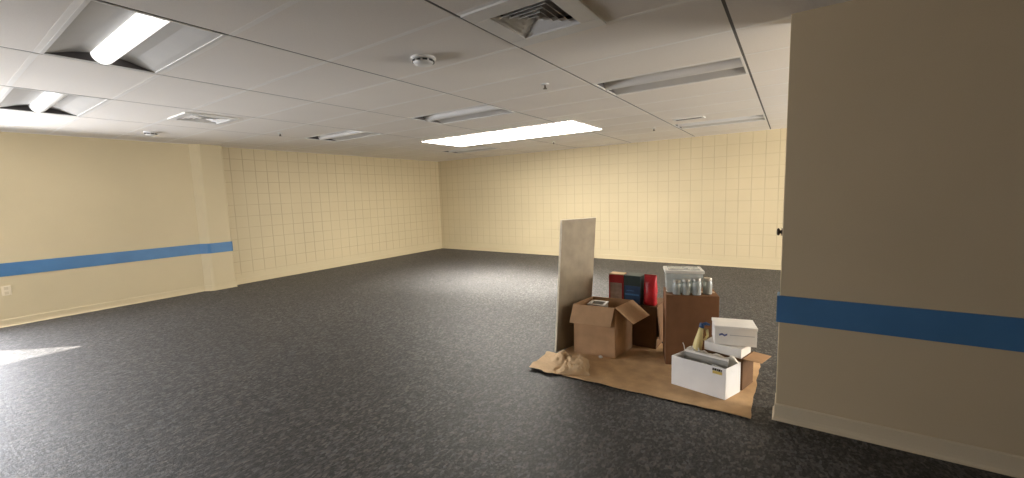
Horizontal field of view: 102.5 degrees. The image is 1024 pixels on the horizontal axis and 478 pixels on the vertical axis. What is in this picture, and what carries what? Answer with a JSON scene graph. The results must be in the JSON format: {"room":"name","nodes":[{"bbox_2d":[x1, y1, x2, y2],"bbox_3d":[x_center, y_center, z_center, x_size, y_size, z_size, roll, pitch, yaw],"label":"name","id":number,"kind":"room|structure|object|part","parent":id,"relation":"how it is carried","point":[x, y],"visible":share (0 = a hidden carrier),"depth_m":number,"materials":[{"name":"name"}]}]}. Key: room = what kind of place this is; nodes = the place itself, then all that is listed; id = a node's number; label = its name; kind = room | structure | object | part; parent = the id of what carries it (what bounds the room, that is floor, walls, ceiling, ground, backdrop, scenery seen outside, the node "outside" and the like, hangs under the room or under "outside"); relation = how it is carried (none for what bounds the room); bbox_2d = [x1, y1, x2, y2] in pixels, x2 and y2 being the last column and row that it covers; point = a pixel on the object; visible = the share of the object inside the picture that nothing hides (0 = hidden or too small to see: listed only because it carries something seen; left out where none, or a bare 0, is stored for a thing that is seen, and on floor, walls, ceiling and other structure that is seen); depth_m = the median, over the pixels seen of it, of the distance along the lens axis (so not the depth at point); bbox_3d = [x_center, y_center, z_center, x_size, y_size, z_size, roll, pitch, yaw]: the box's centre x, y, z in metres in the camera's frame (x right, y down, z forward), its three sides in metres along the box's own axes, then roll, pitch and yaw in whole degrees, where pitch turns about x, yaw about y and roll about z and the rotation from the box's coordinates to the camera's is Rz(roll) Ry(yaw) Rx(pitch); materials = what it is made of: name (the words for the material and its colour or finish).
{"room":"empty office space","nodes":[
{"label":"empty office space","id":0,"kind":"room"},
{"bbox_2d":[0,131,235,319],"bbox_3d":[-6.911,-0.176,4.476,0.375,2.740,6.645,2,7,34],"label":"wall","id":1,"kind":"structure","parent":0,"point":[61,196],"depth_m":5.91,"materials":[{"name":"beige paint"}]},
{"bbox_2d":[1,285,11,295],"bbox_3d":[-6.375,0.652,5.183,0.011,0.120,0.080,2,7,34],"label":"wall outlet","id":2,"kind":"object","parent":1,"relation":"attached to","point":[6,290],"visible":1,"depth_m":5.18,"materials":[{"name":"white plastic"}]},
{"bbox_2d":[0,241,232,276],"bbox_3d":[-6.814,0.473,4.498,0.166,0.167,6.653,2,8,34],"label":"trim","id":3,"kind":"structure","parent":1,"relation":"attached to","point":[54,264],"depth_m":5.93,"materials":[{"name":"blue paint"}]},
{"bbox_2d":[0,281,237,327],"bbox_3d":[-6.767,1.142,4.556,0.176,0.095,6.657,2,7,34],"label":"baseboard","id":4,"kind":"structure","parent":1,"relation":"attached to","point":[112,304],"depth_m":5.96,"materials":[{"name":"beige paint"}]},
{"bbox_2d":[222,147,441,279],"bbox_3d":[-3.564,-0.830,9.534,0.220,2.740,5.555,2,7,34],"label":"tiled wall","id":5,"kind":"structure","parent":0,"point":[288,210],"depth_m":8.69,"materials":[{"name":"beige tile"}]},
{"bbox_2d":[0,0,850,160],"bbox_3d":[-0.041,-1.495,2.888,13.400,0.400,12.400,2,7,34],"label":"ceiling","id":6,"kind":"structure","parent":0,"point":[326,30],"depth_m":3.25,"materials":[{"name":"tile"}]},
{"bbox_2d":[0,87,110,116],"bbox_3d":[-4.327,-1.310,3.843,1.194,0.098,0.584,2,7,34],"label":"ceiling light","id":7,"kind":"object","parent":6,"relation":"attached to","point":[46,102],"visible":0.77,"depth_m":3.90,"materials":[{"name":"white metal"}]},
{"bbox_3d":[-4.806,-1.317,4.168,0.001,0.056,0.548,2,7,34],"label":"plate","id":8,"kind":"part","parent":7,"relation":"part of","materials":[{"name":"white metal"}]},
{"bbox_2d":[39,0,227,73],"bbox_3d":[-2.321,-1.226,2.490,1.194,0.098,0.584,2,7,34],"label":"ceiling light","id":9,"kind":"object","parent":6,"relation":"attached to","point":[98,32],"visible":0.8,"depth_m":2.48,"materials":[{"name":"white metal"}]},
{"bbox_3d":[-2.800,-1.232,2.814,0.001,0.056,0.548,2,7,34],"label":"plate","id":10,"kind":"part","parent":9,"relation":"part of","materials":[{"name":"white metal"}]},
{"bbox_2d":[143,131,157,135],"bbox_3d":[-4.816,-1.402,5.479,0.150,0.050,0.150,2,7,34],"label":"smoke detector","id":11,"kind":"object","parent":6,"relation":"attached to","point":[147,133],"visible":1,"depth_m":5.43,"materials":[{"name":"white plastic"}]},
{"bbox_2d":[167,112,238,124],"bbox_3d":[-3.530,-1.403,4.701,0.520,0.076,0.520,2,7,34],"label":"ceiling vent","id":12,"kind":"object","parent":6,"relation":"in","point":[204,118],"visible":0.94,"depth_m":4.70,"materials":[{"name":"white metal"}]},
{"bbox_2d":[304,130,380,141],"bbox_3d":[-2.620,-1.637,6.352,1.194,0.098,0.584,2,7,34],"label":"ceiling light","id":13,"kind":"object","parent":6,"relation":"attached to","point":[347,134],"visible":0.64,"depth_m":6.46,"materials":[{"name":"white metal"}]},
{"bbox_3d":[-3.099,-1.643,6.677,0.001,0.056,0.548,2,7,34],"label":"plate","id":14,"kind":"part","parent":13,"relation":"part of","materials":[{"name":"white metal"}]},
{"bbox_2d":[0,0,770,159],"bbox_3d":[0.096,-1.306,2.819,12.123,0.028,12.000,2,7,34],"label":"trim","id":15,"kind":"structure","parent":6,"relation":"attached to","point":[722,1],"depth_m":3.12,"materials":[{"name":"white metal"}]},
{"bbox_2d":[0,0,790,161],"bbox_3d":[-0.098,-1.293,2.816,13.000,0.023,12.225,2,7,34],"label":"ceiling grid","id":16,"kind":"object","parent":6,"relation":"attached to","point":[75,4],"depth_m":3.27,"materials":[{"name":"paint"}]},
{"bbox_2d":[411,54,434,66],"bbox_3d":[-0.625,-1.251,2.897,0.170,0.050,0.170,2,7,34],"label":"smoke detector","id":17,"kind":"object","parent":6,"relation":"attached to","point":[420,60],"visible":1,"depth_m":2.85,"materials":[{"name":"white plastic"}]},
{"bbox_2d":[410,104,513,123],"bbox_3d":[-0.614,-1.552,4.999,1.194,0.098,0.584,2,7,34],"label":"ceiling light","id":18,"kind":"object","parent":6,"relation":"attached to","point":[481,111],"visible":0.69,"depth_m":5.06,"materials":[{"name":"white metal"}]},
{"bbox_3d":[-1.093,-1.558,5.324,0.001,0.056,0.548,2,7,34],"label":"plate","id":19,"kind":"part","parent":18,"relation":"part of","materials":[{"name":"white metal"}]},
{"bbox_2d":[441,147,498,152],"bbox_3d":[-0.913,-1.963,8.862,1.194,0.098,0.584,2,7,34],"label":"ceiling light","id":20,"kind":"object","parent":6,"relation":"attached to","point":[476,148],"visible":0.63,"depth_m":8.94,"materials":[{"name":"white metal"}]},
{"bbox_2d":[421,120,601,146],"bbox_3d":[-0.093,-1.711,6.806,2.924,0.011,1.054,2,7,34],"label":"ceiling light panel","id":21,"kind":"object","parent":6,"relation":"attached to","point":[571,126],"visible":1,"depth_m":6.62,"materials":[{"name":"white plastic"}]},
{"bbox_2d":[460,0,606,47],"bbox_3d":[0.134,-1.262,2.307,0.600,0.076,0.600,2,7,34],"label":"ceiling vent","id":22,"kind":"object","parent":6,"relation":"in","point":[523,23],"visible":1,"depth_m":2.33,"materials":[{"name":"white metal"}]},
{"bbox_2d":[593,56,748,95],"bbox_3d":[1.391,-1.467,3.646,1.194,0.098,0.584,2,7,34],"label":"ceiling light","id":23,"kind":"object","parent":6,"relation":"attached to","point":[731,67],"visible":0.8,"depth_m":3.67,"materials":[{"name":"white metal"}]},
{"bbox_3d":[0.913,-1.473,3.971,0.001,0.056,0.548,2,7,34],"label":"plate","id":24,"kind":"part","parent":23,"relation":"part of","materials":[{"name":"white metal"}]},
{"bbox_2d":[672,116,704,121],"bbox_3d":[2.460,-1.674,5.725,0.400,0.012,0.170,2,7,34],"label":"ceiling vent","id":25,"kind":"object","parent":6,"relation":"in","point":[696,117],"visible":1,"depth_m":5.71,"materials":[{"name":"white metal"}]},
{"bbox_2d":[673,114,765,128],"bbox_3d":[3.098,-1.793,6.155,1.194,0.098,0.584,2,7,34],"label":"ceiling light","id":26,"kind":"object","parent":6,"relation":"attached to","point":[755,117],"visible":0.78,"depth_m":6.21,"materials":[{"name":"white metal"}]},
{"bbox_2d":[0,248,1015,477],"bbox_3d":[0.042,1.178,3.179,13.600,0.100,12.600,2,7,34],"label":"floor","id":27,"kind":"structure","parent":0,"point":[415,365],"depth_m":3.10,"materials":[{"name":"carpet"}]},
{"bbox_2d":[554,343,759,418],"bbox_3d":[1.157,1.051,3.467,1.568,0.019,1.147,2,7,34],"label":"sheet","id":28,"kind":"object","parent":27,"relation":"on","point":[644,370],"visible":0.48,"depth_m":3.20,"materials":[{"name":"cardboard"}]},
{"bbox_2d":[529,350,589,375],"bbox_3d":[0.433,1.034,3.475,0.548,0.080,0.420,2,7,34],"label":"kraft paper","id":29,"kind":"object","parent":28,"relation":"on","point":[561,362],"visible":1,"depth_m":3.44,"materials":[{"name":"brown paper"}]},
{"bbox_2d":[555,217,595,351],"bbox_3d":[0.602,0.415,3.876,0.541,1.220,0.065,-7,8,-40],"label":"leaning board","id":30,"kind":"object","parent":28,"relation":"on","point":[577,236],"visible":0.95,"depth_m":3.83,"materials":[{"name":"beige wood"}]},
{"bbox_2d":[569,296,648,358],"bbox_3d":[0.887,0.806,3.722,0.625,0.458,0.402,2,7,28],"label":"cardboard box","id":31,"kind":"object","parent":28,"relation":"on","point":[603,331],"visible":1,"depth_m":3.66,"materials":[{"name":"brown cardboard"}]},
{"bbox_2d":[587,300,608,306],"bbox_3d":[0.810,0.802,3.862,0.162,0.423,0.162,2,7,28],"label":"tray","id":32,"kind":"object","parent":31,"relation":"in","point":[600,303],"visible":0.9,"depth_m":3.85,"materials":[{"name":"white plastic"}]},
{"bbox_2d":[632,298,662,348],"bbox_3d":[1.256,0.793,4.024,0.470,0.395,0.360,2,7,34],"label":"cardboard box","id":33,"kind":"object","parent":28,"relation":"on","point":[648,332],"visible":0.36,"depth_m":3.81,"materials":[{"name":"brown cardboard"}]},
{"bbox_2d":[609,272,626,298],"bbox_3d":[1.036,0.465,4.019,0.145,0.270,0.122,2,7,31],"label":"book","id":34,"kind":"object","parent":33,"relation":"on","point":[616,279],"visible":0.65,"depth_m":3.97,"materials":[{"name":"paper"}]},
{"bbox_3d":[1.006,0.506,3.972,0.112,0.170,0.002,2,7,31],"label":"panel","id":35,"kind":"part","parent":34,"relation":"part of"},
{"bbox_2d":[624,272,643,304],"bbox_3d":[1.174,0.470,3.919,0.165,0.272,0.164,3,8,38],"label":"carton","id":36,"kind":"object","parent":33,"relation":"on","point":[633,282],"visible":0.77,"depth_m":3.85,"materials":[{"name":"blue cardboard"}]},
{"bbox_3d":[1.130,0.521,3.859,0.148,0.163,0.002,3,8,38],"label":"panel","id":37,"kind":"part","parent":36,"relation":"part of","materials":[{"name":"blue cardboard"}]},
{"bbox_2d":[643,274,657,305],"bbox_3d":[1.287,0.471,3.820,0.121,0.285,0.112,2,7,34],"label":"bag","id":38,"kind":"object","parent":33,"relation":"on","point":[650,281],"visible":1,"depth_m":3.78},
{"bbox_2d":[663,287,718,364],"bbox_3d":[1.515,0.740,3.512,0.400,0.596,0.300,0,6,16],"label":"cardboard box","id":39,"kind":"object","parent":28,"relation":"on","point":[683,314],"visible":0.71,"depth_m":3.38,"materials":[{"name":"brown cardboard"}]},
{"bbox_2d":[673,279,680,293],"bbox_3d":[1.364,0.397,3.402,0.064,0.117,0.063,2,7,34],"label":"glass jar","id":40,"kind":"object","parent":39,"relation":"on","point":[675,290],"visible":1,"depth_m":3.38,"materials":[{"name":"white"}]},
{"bbox_2d":[663,266,704,273],"bbox_3d":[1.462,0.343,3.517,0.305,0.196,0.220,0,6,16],"label":"lid","id":41,"kind":"object","parent":39,"relation":"on","point":[667,269],"visible":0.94,"depth_m":3.44,"materials":[{"name":"white plastic"}]},
{"bbox_2d":[682,278,689,294],"bbox_3d":[1.434,0.392,3.381,0.068,0.127,0.067,0,6,14],"label":"glass jar","id":42,"kind":"object","parent":39,"relation":"on","point":[685,289],"visible":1,"depth_m":3.36,"materials":[{"name":"white"}]},
{"bbox_2d":[692,277,700,294],"bbox_3d":[1.509,0.387,3.361,0.072,0.137,0.071,-2,6,-6],"label":"glass jar","id":43,"kind":"object","parent":39,"relation":"on","point":[695,290],"visible":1,"depth_m":3.34,"materials":[{"name":"white"}]},
{"bbox_3d":[1.507,0.330,3.355,0.065,0.022,0.064,-2,6,-6],"label":"lid","id":44,"kind":"part","parent":43,"relation":"part of","materials":[{"name":"silver metal"}]},
{"bbox_2d":[703,277,711,293],"bbox_3d":[1.606,0.385,3.376,0.072,0.132,0.071,-5,7,-26],"label":"glass jar","id":45,"kind":"object","parent":39,"relation":"on","point":[707,289],"visible":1,"depth_m":3.35,"materials":[{"name":"white"}]},
{"bbox_3d":[1.604,0.330,3.370,0.065,0.022,0.064,-5,7,-26],"label":"lid","id":46,"kind":"part","parent":45,"relation":"part of","materials":[{"name":"silver metal"}]},
{"bbox_2d":[671,351,740,399],"bbox_3d":[1.416,0.985,3.015,0.197,0.222,0.416,-8,9,-44],"label":"box","id":47,"kind":"object","parent":28,"relation":"on","point":[717,382],"visible":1,"depth_m":2.93,"materials":[{"name":"white cardboard"}]},
{"bbox_2d":[693,322,709,350],"bbox_3d":[1.485,0.862,3.272,0.160,0.417,0.072,-1,6,5],"label":"bottle","id":48,"kind":"object","parent":47,"relation":"in","point":[698,341],"visible":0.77,"depth_m":3.24,"materials":[{"name":"plastic"}]},
{"bbox_3d":[1.530,0.752,3.243,0.044,0.111,0.023,0,6,13],"label":"handle","id":49,"kind":"part","parent":48,"relation":"part of","materials":[{"name":"yellow plastic"}]},
{"bbox_2d":[684,349,728,368],"bbox_3d":[1.413,0.965,3.017,0.064,0.238,0.305,-8,9,-44],"label":"tray","id":50,"kind":"object","parent":47,"relation":"in","point":[689,354],"visible":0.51,"depth_m":3.01,"materials":[{"name":"plastic"}]},
{"bbox_2d":[686,346,738,367],"bbox_3d":[1.484,0.954,3.058,0.022,0.247,0.364,-8,9,-44],"label":"sheet","id":51,"kind":"object","parent":47,"relation":"in","point":[732,360],"visible":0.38,"depth_m":2.99,"materials":[{"name":"white paper"}]},
{"bbox_2d":[705,349,770,389],"bbox_3d":[1.682,0.962,3.075,0.200,0.238,0.385,-7,8,-40],"label":"cardboard box","id":52,"kind":"object","parent":28,"relation":"on","point":[746,376],"visible":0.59,"depth_m":2.98,"materials":[{"name":"brown cardboard"}]},
{"bbox_2d":[704,337,750,358],"bbox_3d":[1.623,0.809,3.099,0.175,0.068,0.265,-7,8,-40],"label":"box","id":53,"kind":"object","parent":52,"relation":"on","point":[740,352],"visible":0.67,"depth_m":3.02,"materials":[{"name":"white cardboard"}]},
{"bbox_2d":[712,317,757,346],"bbox_3d":[1.668,0.699,3.096,0.283,0.142,0.213,1,7,21],"label":"box","id":54,"kind":"object","parent":53,"relation":"on","point":[726,331],"visible":1,"depth_m":3.02,"materials":[{"name":"white cardboard"}]},
{"bbox_3d":[1.667,0.639,3.090,0.283,0.022,0.213,1,7,21],"label":"lid","id":55,"kind":"part","parent":54,"relation":"part of","materials":[{"name":"white cardboard"}]},
{"bbox_2d":[438,128,786,264],"bbox_3d":[3.409,-0.885,8.040,13.000,2.740,0.200,2,7,34],"label":"wall","id":56,"kind":"structure","parent":0,"point":[720,197],"depth_m":8.49,"materials":[{"name":"beige tile"}]},
{"bbox_2d":[236,245,780,284],"bbox_3d":[1.900,0.725,5.913,13.010,0.095,5.350,2,7,34],"label":"baseboard","id":57,"kind":"structure","parent":56,"relation":"attached to","point":[603,256],"depth_m":8.62,"materials":[{"name":"beige paint"}]},
{"bbox_2d":[776,0,1023,456],"bbox_3d":[3.676,-0.147,1.179,4.835,2.740,0.160,2,7,34],"label":"wall","id":58,"kind":"structure","parent":0,"point":[904,181],"depth_m":2.16,"materials":[{"name":"beige paint"}]},
{"bbox_2d":[777,228,782,235],"bbox_3d":[1.672,-0.044,2.568,0.032,0.047,0.048,2,7,34],"label":"door knob","id":59,"kind":"object","parent":58,"relation":"attached to","point":[779,231],"visible":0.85,"depth_m":2.56,"materials":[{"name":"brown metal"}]},
{"bbox_2d":[772,393,1023,477],"bbox_3d":[3.702,1.165,1.314,4.852,0.102,0.190,2,7,34],"label":"baseboard","id":60,"kind":"structure","parent":58,"relation":"attached to","point":[1003,463],"depth_m":2.26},
{"bbox_2d":[776,292,1023,351],"bbox_3d":[3.671,0.508,1.224,4.849,0.165,0.112,2,7,34],"label":"trim","id":61,"kind":"structure","parent":58,"relation":"attached to","point":[970,329],"depth_m":2.20,"materials":[{"name":"blue paint"}]}
]}

